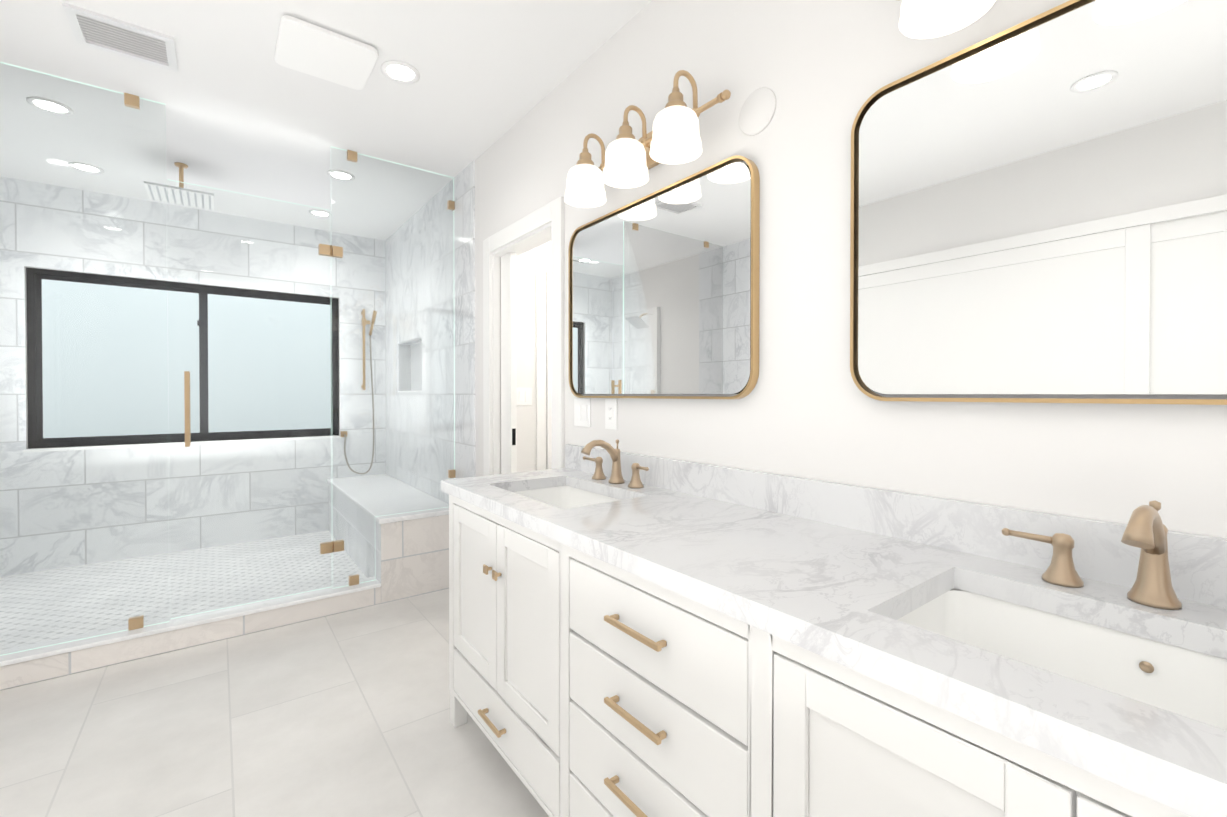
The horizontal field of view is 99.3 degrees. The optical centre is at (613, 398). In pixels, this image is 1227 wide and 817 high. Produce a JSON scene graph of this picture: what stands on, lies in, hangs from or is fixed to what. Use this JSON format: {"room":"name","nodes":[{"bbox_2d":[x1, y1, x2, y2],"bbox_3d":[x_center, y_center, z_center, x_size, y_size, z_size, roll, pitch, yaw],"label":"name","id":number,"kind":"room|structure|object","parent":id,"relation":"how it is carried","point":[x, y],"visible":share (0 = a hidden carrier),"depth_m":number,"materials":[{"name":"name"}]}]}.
{"room":"bathroom","nodes":[
{"label":"bathroom","id":0,"kind":"room"},
{"bbox_2d":[25,266,339,448],"bbox_3d":[-3.117,-0.115,3.971,2.590,2.580,0.140,0,1,-37],"label":"wall","id":1,"kind":"structure","parent":0,"point":[119,276],"depth_m":3.45,"materials":[{"name":"white paint"}]},
{"bbox_2d":[26,267,338,448],"bbox_3d":[-3.102,-0.265,3.958,1.820,1.180,0.046,0,1,-37],"label":"sliding window","id":2,"kind":"structure","parent":1,"relation":"in","point":[196,323],"depth_m":3.85,"materials":[{"name":"white glass"}]},
{"bbox_2d":[0,176,385,576],"bbox_3d":[-3.091,-0.140,3.936,2.570,2.530,0.097,0,1,-37],"label":"wall tile","id":3,"kind":"structure","parent":1,"relation":"attached to","point":[108,206],"depth_m":3.79,"materials":[{"name":"stone"}]},
{"bbox_2d":[341,309,376,473],"bbox_3d":[-2.189,-0.059,4.495,0.276,1.422,0.126,0,1,-37],"label":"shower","id":4,"kind":"object","parent":3,"relation":"attached to","point":[363,321],"depth_m":4.52,"materials":[{"name":"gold metal"}]},
{"bbox_2d":[0,588,548,816],"bbox_3d":[-0.380,1.244,1.766,4.510,0.100,6.980,0,1,-37],"label":"floor","id":5,"kind":"structure","parent":0,"point":[345,714],"depth_m":1.85,"materials":[{"name":"tile"}]},
{"bbox_2d":[0,531,366,649],"bbox_3d":[-2.572,1.156,3.263,2.570,0.050,1.645,0,1,-37],"label":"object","id":6,"kind":"structure","parent":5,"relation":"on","point":[141,591],"depth_m":3.17,"materials":[{"name":"tile"}]},
{"bbox_2d":[0,576,380,689],"bbox_3d":[-2.218,1.128,2.417,2.109,0.120,0.156,0,1,-37],"label":"shower curb","id":7,"kind":"structure","parent":5,"relation":"on","point":[17,669],"depth_m":2.46,"materials":[{"name":"stone"}]},
{"bbox_2d":[0,62,454,655],"bbox_3d":[-2.035,-0.163,2.545,2.566,2.458,0.108,0,1,-37],"label":"glass shower enclosure","id":8,"kind":"object","parent":7,"relation":"on","point":[332,546],"visible":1,"depth_m":2.55,"materials":[{"name":"clear glass"}]},
{"bbox_2d":[327,474,448,603],"bbox_3d":[-1.692,0.931,3.837,0.471,0.490,1.789,0,1,-37],"label":"shower bench","id":9,"kind":"object","parent":5,"relation":"on","point":[410,554],"visible":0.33,"depth_m":3.20,"materials":[{"name":"white stone"}]},
{"bbox_2d":[445,475,704,816],"bbox_3d":[-0.145,0.769,1.758,0.540,0.849,0.809,0,1,-37],"label":"base cabinet","id":10,"kind":"object","parent":5,"relation":"on","point":[501,534],"depth_m":1.57,"materials":[{"name":"white wood"}]},
{"bbox_2d":[581,439,648,487],"bbox_3d":[-0.037,0.224,1.829,0.179,0.157,0.380,0,1,-37],"label":"faucet","id":11,"kind":"object","parent":10,"relation":"on","point":[598,479],"depth_m":1.85,"materials":[{"name":"brown metal"}]},
{"bbox_2d":[553,503,900,816],"bbox_3d":[0.269,0.774,1.213,0.540,0.849,0.601,0,1,-37],"label":"base cabinet","id":12,"kind":"object","parent":5,"relation":"on","point":[637,635],"depth_m":1.04,"materials":[{"name":"white wood"}]},
{"bbox_2d":[741,547,1226,816],"bbox_3d":[0.674,0.778,0.679,0.540,0.849,0.778,0,1,-37],"label":"base cabinet","id":13,"kind":"object","parent":5,"relation":"on","point":[999,692],"depth_m":0.69,"materials":[{"name":"white wood"}]},
{"bbox_2d":[561,495,956,630],"bbox_3d":[0.244,0.328,1.200,0.320,0.039,0.844,0,1,-37],"label":"countertop","id":14,"kind":"structure","parent":13,"relation":"on","point":[861,584],"depth_m":1.02,"materials":[{"name":"white stone"}]},
{"bbox_2d":[514,486,618,508],"bbox_3d":[-0.162,0.419,1.736,0.328,0.150,0.508,0,1,-37],"label":"vanity sink","id":15,"kind":"object","parent":14,"relation":"in","point":[564,497],"depth_m":1.96,"materials":[{"name":"white ceramic"}]},
{"bbox_2d":[897,590,1226,729],"bbox_3d":[0.651,0.428,0.665,0.328,0.150,0.508,0,1,-37],"label":"vanity sink","id":16,"kind":"object","parent":14,"relation":"in","point":[1183,681],"depth_m":0.81,"materials":[{"name":"white ceramic"}]},
{"bbox_2d":[1002,500,1181,609],"bbox_3d":[0.776,0.233,0.758,0.179,0.157,0.380,0,1,-37],"label":"faucet","id":17,"kind":"object","parent":13,"relation":"on","point":[1152,589],"depth_m":0.80,"materials":[{"name":"brown metal"}]},
{"bbox_2d":[0,0,651,240],"bbox_3d":[-0.380,-1.446,1.743,4.510,0.120,6.980,0,1,-37],"label":"ceiling","id":18,"kind":"structure","parent":0,"point":[247,113],"depth_m":2.42,"materials":[{"name":"white paint"}]},
{"bbox_2d":[26,97,73,114],"bbox_3d":[-2.680,-1.389,2.484,0.155,0.006,0.155,0,0,8],"label":"recessed light","id":19,"kind":"object","parent":18,"relation":"in","point":[64,110],"depth_m":2.48,"materials":[{"name":"white paint"}]},
{"bbox_2d":[68,162,103,173],"bbox_3d":[-3.194,-1.394,3.161,0.155,0.006,0.155,0,0,8],"label":"recessed light","id":20,"kind":"object","parent":18,"relation":"in","point":[90,168],"depth_m":3.15,"materials":[{"name":"white paint"}]},
{"bbox_2d":[62,2,177,71],"bbox_3d":[-1.885,-1.382,2.014,0.300,0.012,0.250,0,1,-37],"label":"ceiling vent","id":21,"kind":"object","parent":18,"relation":"in","point":[92,29],"visible":0.98,"depth_m":2.00,"materials":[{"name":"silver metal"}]},
{"bbox_2d":[144,162,213,209],"bbox_3d":[-2.586,-1.297,3.121,0.310,0.200,0.310,0,1,-37],"label":"shower head","id":22,"kind":"object","parent":18,"relation":"attached to","point":[187,198],"visible":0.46,"depth_m":3.10},
{"bbox_2d":[309,210,331,216],"bbox_3d":[-2.225,-1.401,3.959,0.155,0.006,0.155,0,0,8],"label":"recessed light","id":23,"kind":"object","parent":18,"relation":"in","point":[314,212],"depth_m":3.96,"materials":[{"name":"white paint"}]},
{"bbox_2d":[274,15,378,89],"bbox_3d":[-1.150,-1.374,2.088,0.330,0.029,0.330,0,1,-37],"label":"ceiling light","id":24,"kind":"object","parent":18,"relation":"attached to","point":[302,46],"visible":0.98,"depth_m":2.06,"materials":[{"name":"white plastic"}]},
{"bbox_2d":[327,170,354,180],"bbox_3d":[-1.710,-1.395,3.271,0.155,0.006,0.155,0,0,8],"label":"recessed light","id":25,"kind":"object","parent":18,"relation":"in","point":[330,173],"depth_m":3.27,"materials":[{"name":"white paint"}]},
{"bbox_2d":[381,60,419,83],"bbox_3d":[-0.907,-1.386,2.223,0.155,0.006,0.155,0,0,8],"label":"recessed light","id":26,"kind":"object","parent":18,"relation":"in","point":[401,72],"depth_m":2.22,"materials":[{"name":"white paint"}]},
{"bbox_2d":[516,241,550,471],"bbox_3d":[-0.232,-0.114,3.801,1.560,2.580,0.120,0,1,-37],"label":"wall","id":27,"kind":"structure","parent":0,"point":[526,340],"depth_m":3.44,"materials":[{"name":"white paint"}]},
{"bbox_2d":[517,388,531,404],"bbox_3d":[-0.590,-0.011,3.446,0.118,0.116,0.010,0,1,-37],"label":"light switch","id":28,"kind":"object","parent":27,"relation":"attached to","point":[524,396],"visible":0.96,"depth_m":3.45,"materials":[{"name":"white plastic"}]},
{"bbox_2d":[536,260,550,470],"bbox_3d":[-0.197,0.123,3.743,0.805,2.108,0.016,0,1,-37],"label":"door frame","id":29,"kind":"structure","parent":27,"relation":"attached to","point":[543,267],"depth_m":3.51,"materials":[{"name":"white wood"}]},
{"bbox_2d":[546,272,551,469],"bbox_3d":[-0.192,0.157,3.738,0.655,2.020,0.030,0,1,-37],"label":"door","id":30,"kind":"structure","parent":27,"relation":"in","point":[548,386],"depth_m":3.53,"materials":[{"name":"white wood"}]},
{"bbox_2d":[475,0,1226,537],"bbox_3d":[0.030,-0.099,2.066,0.120,2.580,6.980,0,1,-37],"label":"wall","id":31,"kind":"structure","parent":0,"point":[823,70],"depth_m":1.34,"materials":[{"name":"white paint"}]},
{"bbox_2d":[385,160,475,503],"bbox_3d":[-1.392,-0.115,3.912,0.112,2.580,2.020,0,1,-37],"label":"wall tile","id":32,"kind":"structure","parent":31,"relation":"attached to","point":[460,321],"depth_m":3.64,"materials":[{"name":"stone"}]},
{"bbox_2d":[501,252,516,473],"bbox_3d":[-0.576,0.195,2.871,0.035,1.963,0.124,0,1,-37],"label":"door leaf","id":33,"kind":"structure","parent":31,"relation":"in","point":[508,372],"depth_m":2.83,"materials":[{"name":"white wood"}]},
{"bbox_2d":[483,196,563,475],"bbox_3d":[-0.421,0.151,2.662,0.156,2.076,0.840,0,1,-37],"label":"door frame","id":34,"kind":"structure","parent":31,"relation":"attached to","point":[544,224],"depth_m":2.65,"materials":[{"name":"white wood"}]},
{"bbox_2d":[574,399,590,426],"bbox_3d":[-0.131,0.060,2.171,0.010,0.116,0.118,0,1,-37],"label":"light switch","id":35,"kind":"object","parent":31,"relation":"attached to","point":[582,412],"visible":1,"depth_m":2.16,"materials":[{"name":"white plastic"}]},
{"bbox_2d":[605,399,617,429],"bbox_3d":[-0.010,0.061,2.012,0.009,0.116,0.072,0,1,-37],"label":"outlet","id":36,"kind":"object","parent":31,"relation":"attached to","point":[611,413],"visible":1,"depth_m":2.00,"materials":[{"name":"white plastic"}]},
{"bbox_2d":[564,70,730,207],"bbox_3d":[0.066,-0.844,1.729,0.220,0.252,0.734,0,1,-37],"label":"sconce","id":37,"kind":"object","parent":31,"relation":"attached to","point":[628,160],"visible":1,"depth_m":1.65,"materials":[{"name":"white glass"}]},
{"bbox_2d":[568,155,759,398],"bbox_3d":[0.109,-0.350,1.835,0.028,0.701,0.956,0,1,-37],"label":"mirror","id":38,"kind":"object","parent":31,"relation":"attached to","point":[663,290],"visible":1,"depth_m":1.71,"materials":[{"name":"gold metal"}]},
{"bbox_2d":[739,87,775,135],"bbox_3d":[0.402,-0.804,1.464,0.007,0.124,0.124,0,1,-37],"label":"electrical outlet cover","id":39,"kind":"object","parent":31,"relation":"attached to","point":[757,112],"visible":1,"depth_m":1.46,"materials":[{"name":"white paint"}]},
{"bbox_2d":[898,0,995,38],"bbox_3d":[0.780,-0.836,0.790,0.220,0.252,0.734,0,1,-37],"label":"sconce","id":40,"kind":"object","parent":31,"relation":"attached to","point":[923,19],"visible":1,"depth_m":1.01,"materials":[{"name":"white glass"}]},
{"bbox_2d":[850,0,1226,404],"bbox_3d":[0.856,-0.341,0.852,0.028,0.701,0.956,0,1,-37],"label":"mirror","id":41,"kind":"object","parent":31,"relation":"attached to","point":[1038,204],"visible":1,"depth_m":0.93,"materials":[{"name":"gold metal"}]}
]}

